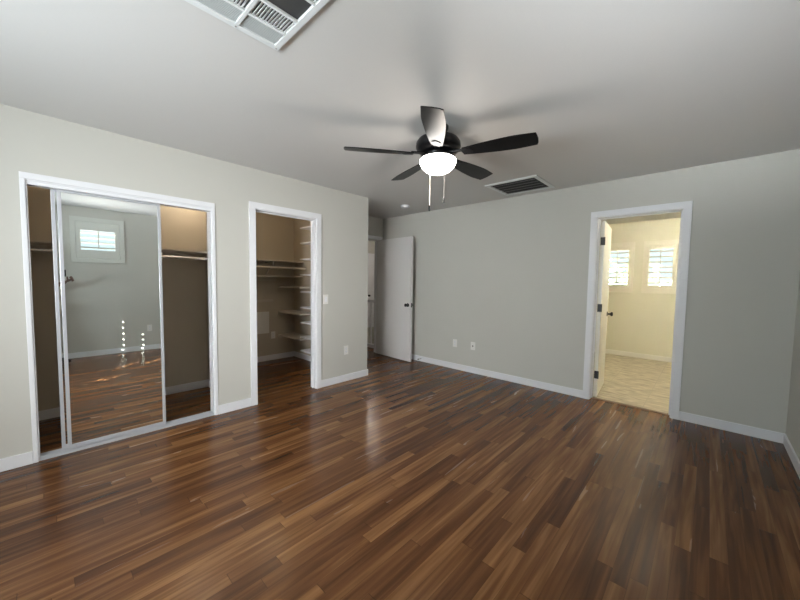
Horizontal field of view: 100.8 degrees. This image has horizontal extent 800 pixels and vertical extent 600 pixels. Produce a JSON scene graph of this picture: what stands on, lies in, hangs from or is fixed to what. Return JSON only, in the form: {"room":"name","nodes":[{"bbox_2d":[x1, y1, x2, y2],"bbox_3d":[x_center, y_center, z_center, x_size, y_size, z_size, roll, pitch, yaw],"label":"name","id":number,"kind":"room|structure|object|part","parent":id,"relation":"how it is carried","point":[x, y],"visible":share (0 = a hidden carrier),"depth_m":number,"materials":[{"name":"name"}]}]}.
{"room":"empty bedroom","nodes":[
{"label":"empty bedroom","id":0,"kind":"room"},
{"bbox_2d":[27,186,208,410],"bbox_3d":[-2.982,-0.133,3.378,0.110,2.440,1.790,4,5,43],"label":"wall","id":1,"kind":"structure","parent":0,"point":[184,282],"depth_m":3.73,"materials":[{"name":"paint"}]},
{"bbox_2d":[30,240,207,260],"bbox_3d":[-2.767,-0.477,3.237,0.360,0.088,1.680,4,5,43],"label":"closet shelf","id":2,"kind":"object","parent":1,"relation":"attached to","point":[40,244],"visible":0.37,"depth_m":3.51,"materials":[{"name":"white wood"}]},
{"bbox_2d":[0,104,368,458],"bbox_3d":[-2.205,-0.086,2.756,0.110,2.440,5.040,4,5,43],"label":"wall","id":3,"kind":"structure","parent":0,"point":[30,142],"depth_m":3.02,"materials":[{"name":"paint"}]},
{"bbox_2d":[18,171,217,462],"bbox_3d":[-2.207,0.121,2.762,0.120,2.025,1.208,4,5,43],"label":"trim","id":4,"kind":"structure","parent":3,"relation":"attached to","point":[23,176],"depth_m":2.41,"materials":[{"name":"white wood"}]},
{"bbox_2d":[27,180,213,460],"bbox_3d":[-2.204,0.147,2.760,0.080,1.973,1.140,4,5,43],"label":"door track","id":5,"kind":"object","parent":3,"relation":"attached to","point":[58,452],"visible":0.91,"depth_m":2.66,"materials":[{"name":"metal"}]},
{"bbox_2d":[50,189,67,448],"bbox_3d":[-2.321,0.150,2.660,0.020,1.920,0.614,4,5,43],"label":"mirror door","id":6,"kind":"structure","parent":5,"relation":"attached to","point":[53,193],"depth_m":2.44,"materials":[{"name":"metal"}]},
{"bbox_2d":[57,189,165,448],"bbox_3d":[-2.275,0.151,2.661,0.020,1.920,0.614,4,5,43],"label":"mirror door","id":7,"kind":"structure","parent":5,"relation":"attached to","point":[110,253],"depth_m":2.63,"materials":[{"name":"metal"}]},
{"bbox_3d":[-2.478,0.160,2.445,0.020,1.920,0.021,4,5,43],"label":"rail","id":8,"kind":"part","parent":7,"relation":"part of","materials":[{"name":"metal"}]},
{"bbox_3d":[-2.261,-0.799,2.607,0.020,0.018,0.572,4,5,43],"label":"rail","id":9,"kind":"part","parent":7,"relation":"part of","materials":[{"name":"metal"}]},
{"bbox_3d":[-2.289,1.096,2.716,0.020,0.026,0.572,4,5,43],"label":"rail","id":10,"kind":"part","parent":7,"relation":"part of","materials":[{"name":"metal"}]},
{"bbox_3d":[-2.073,0.141,2.878,0.020,1.920,0.021,4,5,43],"label":"rail","id":11,"kind":"part","parent":7,"relation":"part of","materials":[{"name":"metal"}]},
{"bbox_2d":[0,369,367,471],"bbox_3d":[-2.497,1.064,3.165,1.006,0.088,4.943,4,5,43],"label":"baseboard","id":12,"kind":"structure","parent":3,"relation":"attached to","point":[24,459],"depth_m":3.34,"materials":[{"name":"white wood"}]},
{"bbox_2d":[249,201,321,405],"bbox_3d":[-1.286,0.038,3.740,0.126,2.105,0.849,4,5,43],"label":"trim","id":13,"kind":"structure","parent":3,"relation":"attached to","point":[315,218],"depth_m":3.79,"materials":[{"name":"white wood"}]},
{"bbox_2d":[323,295,327,303],"bbox_3d":[-0.911,-0.008,4.064,0.008,0.116,0.072,4,5,43],"label":"light switch","id":14,"kind":"object","parent":3,"relation":"attached to","point":[325,297],"visible":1,"depth_m":4.06,"materials":[{"name":"white plastic"}]},
{"bbox_2d":[344,345,347,354],"bbox_3d":[-0.706,0.656,4.332,0.008,0.116,0.072,4,5,43],"label":"wall outlet","id":15,"kind":"object","parent":3,"relation":"attached to","point":[345,347],"visible":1,"depth_m":4.33,"materials":[{"name":"white plastic"}]},
{"bbox_2d":[205,212,209,379],"bbox_3d":[-2.248,-0.158,3.992,1.643,2.440,0.110,4,5,43],"label":"wall closet partition","id":16,"kind":"structure","parent":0,"point":[205,212],"depth_m":3.99,"materials":[{"name":"paint"}]},
{"bbox_2d":[256,212,293,356],"bbox_3d":[-2.385,-0.226,5.127,0.110,2.440,1.585,4,5,43],"label":"wall","id":17,"kind":"structure","parent":0,"point":[274,233],"depth_m":5.41,"materials":[{"name":"paint"}]},
{"bbox_2d":[257,312,268,333],"bbox_3d":[-2.247,0.367,5.226,0.016,0.350,0.370,4,5,43],"label":"access panel","id":18,"kind":"object","parent":17,"relation":"attached to","point":[262,317],"visible":0.56,"depth_m":5.28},
{"bbox_2d":[257,299,272,301],"bbox_3d":[-2.436,0.027,4.991,0.025,0.040,1.080,4,5,43],"label":"cleat","id":19,"kind":"object","parent":17,"relation":"attached to","point":[267,300],"visible":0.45,"depth_m":5.29,"materials":[{"name":"wood"}]},
{"bbox_2d":[256,275,302,280],"bbox_3d":[-2.207,-0.332,5.024,0.280,0.090,1.465,4,5,43],"label":"shelf","id":20,"kind":"object","parent":17,"relation":"attached to","point":[258,277],"visible":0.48,"depth_m":5.24,"materials":[{"name":"white wood"}]},
{"bbox_2d":[256,259,303,273],"bbox_3d":[-2.186,-0.503,4.997,0.330,0.226,1.465,4,5,43],"label":"shelf","id":21,"kind":"object","parent":17,"relation":"attached to","point":[259,262],"visible":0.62,"depth_m":5.25,"materials":[{"name":"white"}]},
{"bbox_2d":[256,266,305,269],"bbox_3d":[-2.036,-0.486,4.858,0.048,0.047,1.465,4,5,43],"label":"hanging rod","id":22,"kind":"object","parent":17,"relation":"attached to","point":[256,266],"visible":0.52,"depth_m":5.07,"materials":[{"name":"white metal"}]},
{"bbox_2d":[257,351,310,361],"bbox_3d":[-1.731,0.990,4.639,1.631,0.088,1.465,4,5,43],"label":"baseboard","id":23,"kind":"structure","parent":17,"relation":"attached to","point":[292,353],"depth_m":5.48,"materials":[{"name":"wood"}]},
{"bbox_2d":[294,218,310,355],"bbox_3d":[-1.205,-0.208,5.107,1.643,2.440,0.015,4,5,43],"label":"wall","id":24,"kind":"structure","parent":0,"point":[301,251],"depth_m":5.48,"materials":[{"name":"paint"}]},
{"bbox_2d":[278,332,307,340],"bbox_3d":[-1.671,0.612,5.367,0.690,0.070,0.295,4,5,43],"label":"corner shelf","id":25,"kind":"object","parent":24,"relation":"attached to","point":[293,335],"visible":0.78,"depth_m":5.38,"materials":[{"name":"wood"}]},
{"bbox_2d":[278,310,310,314],"bbox_3d":[-1.666,0.228,5.345,0.690,0.070,0.295,4,5,43],"label":"corner shelf","id":26,"kind":"object","parent":24,"relation":"attached to","point":[286,312],"visible":0.82,"depth_m":5.30,"materials":[{"name":"white wood"}]},
{"bbox_2d":[278,286,310,289],"bbox_3d":[-1.660,-0.181,5.321,0.690,0.070,0.295,4,5,43],"label":"corner shelf","id":27,"kind":"object","parent":24,"relation":"attached to","point":[279,287],"visible":0.82,"depth_m":5.37,"materials":[{"name":"white wood"}]},
{"bbox_2d":[300,348,310,353],"bbox_3d":[-1.114,0.796,4.847,0.800,0.055,0.305,4,5,43],"label":"shoe shelf","id":28,"kind":"object","parent":24,"relation":"attached to","point":[308,351],"visible":0.22,"depth_m":4.96,"materials":[{"name":"white wood"}]},
{"bbox_2d":[300,335,310,339],"bbox_3d":[-1.111,0.590,4.835,0.800,0.055,0.305,4,5,43],"label":"shoe shelf","id":29,"kind":"object","parent":24,"relation":"attached to","point":[308,337],"visible":0.22,"depth_m":4.94,"materials":[{"name":"white wood"}]},
{"bbox_2d":[300,226,310,229],"bbox_3d":[-1.088,-1.029,4.742,0.800,0.055,0.305,4,5,43],"label":"shoe shelf","id":30,"kind":"object","parent":24,"relation":"attached to","point":[306,227],"visible":0.22,"depth_m":4.84,"materials":[{"name":"white wood"}]},
{"bbox_2d":[300,321,310,324],"bbox_3d":[-1.108,0.371,4.823,0.800,0.055,0.305,4,5,43],"label":"shoe shelf","id":31,"kind":"object","parent":24,"relation":"attached to","point":[304,322],"visible":0.22,"depth_m":4.92,"materials":[{"name":"white wood"}]},
{"bbox_2d":[367,241,374,343],"bbox_3d":[-1.808,0.791,8.479,0.110,4.840,4.860,4,5,43],"label":"wall","id":32,"kind":"structure","parent":0,"point":[371,244],"depth_m":9.38,"materials":[{"name":"paint"}]},
{"bbox_2d":[367,253,374,327],"bbox_3d":[-0.852,-0.263,9.277,0.094,2.080,0.920,4,5,43],"label":"door","id":33,"kind":"structure","parent":32,"relation":"in","point":[371,257],"depth_m":9.33,"materials":[{"name":"white wood"}]},
{"bbox_2d":[368,216,382,239],"bbox_3d":[-0.762,-0.233,5.663,0.110,2.440,1.184,4,5,43],"label":"wall","id":34,"kind":"structure","parent":0,"point":[375,225],"depth_m":5.86,"materials":[{"name":"paint"}]},
{"bbox_2d":[368,235,381,352],"bbox_3d":[-0.712,-0.070,5.717,0.126,2.110,0.980,4,5,43],"label":"trim","id":35,"kind":"structure","parent":34,"relation":"attached to","point":[370,237],"depth_m":6.02,"materials":[{"name":"white wood"}]},
{"bbox_2d":[376,236,412,361],"bbox_3d":[-0.114,-0.026,5.647,0.172,2.023,0.883,-2,5,-43],"label":"door","id":36,"kind":"structure","parent":34,"relation":"in","point":[394,304],"depth_m":5.59,"materials":[{"name":"paint"}]},
{"bbox_2d":[0,347,799,599],"bbox_3d":[-0.557,1.132,4.235,7.532,0.124,9.150,4,5,43],"label":"floor","id":37,"kind":"structure","parent":0,"point":[401,480],"depth_m":2.00,"materials":[{"name":"laminate"}]},
{"bbox_2d":[367,299,373,347],"bbox_3d":[-1.212,0.423,7.145,2.500,0.945,0.060,4,5,43],"label":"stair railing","id":38,"kind":"object","parent":37,"relation":"on","point":[370,344],"visible":0.02,"depth_m":6.54,"materials":[{"name":"white wood"}]},
{"bbox_2d":[0,0,799,223],"bbox_3d":[-0.584,-1.422,4.079,8.050,0.120,9.650,4,5,43],"label":"ceiling","id":39,"kind":"structure","parent":0,"point":[609,90],"depth_m":1.87,"materials":[{"name":"paint"}]},
{"bbox_2d":[184,0,329,50],"bbox_3d":[-0.578,-1.186,1.180,0.600,0.016,0.600,4,5,43],"label":"ceiling vent","id":40,"kind":"object","parent":39,"relation":"in","point":[272,23],"visible":1,"depth_m":1.39,"materials":[{"name":"white metal"}]},
{"bbox_2d":[400,205,409,208],"bbox_3d":[0.073,-1.381,4.911,0.144,0.039,0.144,4,5,43],"label":"smoke detector","id":41,"kind":"object","parent":39,"relation":"attached to","point":[401,206],"visible":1,"depth_m":4.87,"materials":[{"name":"white plastic"}]},
{"bbox_2d":[344,106,538,210],"bbox_3d":[0.310,-0.954,2.442,1.350,0.599,1.298,4,5,43],"label":"ceiling fan","id":42,"kind":"object","parent":39,"relation":"hanging from","point":[437,148],"visible":1,"depth_m":2.28,"materials":[{"name":"black"}]},
{"bbox_3d":[-0.144,-1.051,2.333,0.500,0.035,0.142,0,3,-7],"label":"blade","id":43,"kind":"part","parent":42,"relation":"part of","materials":[{"name":"black wood"}]},
{"bbox_3d":[0.081,-1.073,2.778,0.142,0.035,0.500,-1,4,-25],"label":"blade","id":44,"kind":"part","parent":42,"relation":"part of","materials":[{"name":"black wood"}]},
{"bbox_3d":[0.211,-1.025,1.982,0.142,0.035,0.500,1,3,11],"label":"blade","id":45,"kind":"part","parent":42,"relation":"part of","materials":[{"name":"wood"}]},
{"bbox_3d":[0.274,-0.968,2.406,0.264,0.104,0.264,4,5,43],"label":"lamp shade","id":46,"kind":"part","parent":42,"relation":"part of","materials":[{"name":"white glass"}]},
{"bbox_3d":[0.580,-1.062,2.698,0.142,0.035,0.500,4,5,43],"label":"blade","id":47,"kind":"part","parent":42,"relation":"part of","materials":[{"name":"black wood"}]},
{"bbox_3d":[0.655,-1.032,2.210,0.500,0.035,0.142,3,4,29],"label":"blade","id":48,"kind":"part","parent":42,"relation":"part of","materials":[{"name":"black wood"}]},
{"bbox_2d":[485,175,554,195],"bbox_3d":[1.387,-1.308,3.826,0.595,0.021,0.565,4,5,43],"label":"ceiling vent","id":49,"kind":"object","parent":39,"relation":"in","point":[535,182],"visible":1,"depth_m":3.80,"materials":[{"name":"white metal"}]},
{"bbox_2d":[383,149,799,433],"bbox_3d":[1.510,-0.130,4.429,5.122,2.440,0.110,4,5,43],"label":"wall","id":50,"kind":"structure","parent":0,"point":[508,277],"depth_m":3.58,"materials":[{"name":"paint"}]},
{"bbox_2d":[453,339,456,346],"bbox_3d":[0.832,0.653,5.018,0.072,0.116,0.008,4,5,43],"label":"wall outlet","id":51,"kind":"object","parent":50,"relation":"attached to","point":[454,340],"visible":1,"depth_m":5.02,"materials":[{"name":"white plastic"}]},
{"bbox_2d":[471,342,474,349],"bbox_3d":[1.055,0.669,4.803,0.072,0.116,0.018,4,5,43],"label":"outlet","id":52,"kind":"object","parent":50,"relation":"attached to","point":[472,343],"visible":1,"depth_m":4.80,"materials":[{"name":"white plastic"}]},
{"bbox_2d":[411,354,784,443],"bbox_3d":[1.452,1.046,4.452,4.902,0.088,0.013,4,5,43],"label":"baseboard","id":53,"kind":"structure","parent":50,"relation":"attached to","point":[756,432],"depth_m":3.86,"materials":[{"name":"white wood"}]},
{"bbox_2d":[592,397,669,415],"bbox_3d":[2.481,1.149,3.602,0.711,0.010,0.048,4,5,43],"label":"threshold","id":54,"kind":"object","parent":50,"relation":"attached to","point":[609,401],"depth_m":3.57,"materials":[{"name":"brown wood"}]},
{"bbox_2d":[582,201,692,419],"bbox_3d":[2.479,0.096,3.523,0.855,2.122,0.126,4,5,43],"label":"door frame","id":55,"kind":"structure","parent":50,"relation":"in","point":[685,207],"depth_m":3.30,"materials":[{"name":"white wood"}]},
{"bbox_2d":[593,221,612,396],"bbox_3d":[2.494,0.102,4.072,0.172,2.023,0.711,3,4,37],"label":"door","id":56,"kind":"structure","parent":55,"relation":"attached to","point":[605,242],"depth_m":3.88,"materials":[{"name":"paint"}]},
{"bbox_2d":[595,218,680,356],"bbox_3d":[4.270,-0.181,6.006,3.242,2.440,0.110,4,5,43],"label":"wall","id":57,"kind":"structure","parent":0,"point":[643,323],"depth_m":5.90,"materials":[{"name":"paint"}]},
{"bbox_2d":[609,242,634,292],"bbox_3d":[4.040,-0.598,6.138,0.490,0.910,0.136,4,5,43],"label":"window","id":58,"kind":"structure","parent":57,"relation":"in","point":[630,246],"depth_m":6.04,"materials":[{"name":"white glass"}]},
{"bbox_2d":[605,349,671,361],"bbox_3d":[3.182,1.039,5.009,3.132,0.088,2.910,4,5,43],"label":"baseboard","id":59,"kind":"structure","parent":57,"relation":"attached to","point":[608,351],"depth_m":5.94,"materials":[{"name":"paint"}]},
{"bbox_2d":[641,239,678,293],"bbox_3d":[4.495,-0.567,5.713,0.490,0.910,0.136,4,5,43],"label":"window","id":60,"kind":"structure","parent":57,"relation":"in","point":[648,245],"depth_m":5.68,"materials":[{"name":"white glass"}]},
{"bbox_3d":[4.452,-0.572,5.666,0.012,0.605,0.008,4,5,43],"label":"tilt rod","id":61,"kind":"part","parent":60,"relation":"part of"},
{"bbox_2d":[786,272,799,459],"bbox_3d":[1.180,0.098,0.411,0.110,2.440,6.224,4,5,43],"label":"wall","id":62,"kind":"structure","parent":0,"point":[793,417],"depth_m":2.62,"materials":[{"name":"paint"}]},
{"bbox_2d":[783,434,799,478],"bbox_3d":[1.151,1.267,0.556,0.013,0.088,6.101,4,5,43],"label":"baseboard","id":63,"kind":"structure","parent":62,"relation":"attached to","point":[793,456],"depth_m":2.50,"materials":[{"name":"white wood"}]},
{"label":"outside","id":64,"kind":"structure","parent":0,"visible":0},
{"bbox_3d":[-0.057,4.017,0.232,60.000,0.100,60.000,4,5,43],"label":"ground","id":65,"kind":"structure","parent":64,"visible":0},
{"bbox_2d":[609,255,671,284],"bbox_3d":[7.140,1.038,10.514,3.029,4.890,2.699,-1,4,-22],"label":"tree","id":66,"kind":"object","parent":65,"relation":"on","point":[626,264],"visible":0.13,"depth_m":10.17,"materials":[{"name":"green plant"}]},
{"bbox_3d":[-3.192,-0.081,2.426,0.883,2.440,0.110,4,5,43],"label":"wall","id":67,"kind":"structure","parent":0,"visible":0},
{"bbox_2d":[30,248,207,259],"bbox_3d":[-2.621,-0.428,3.104,0.048,0.047,1.681,4,5,43],"label":"closet rod","id":68,"kind":"object","parent":67,"relation":"attached to","point":[31,249],"visible":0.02,"depth_m":3.38,"materials":[{"name":"white metal"}]}
]}

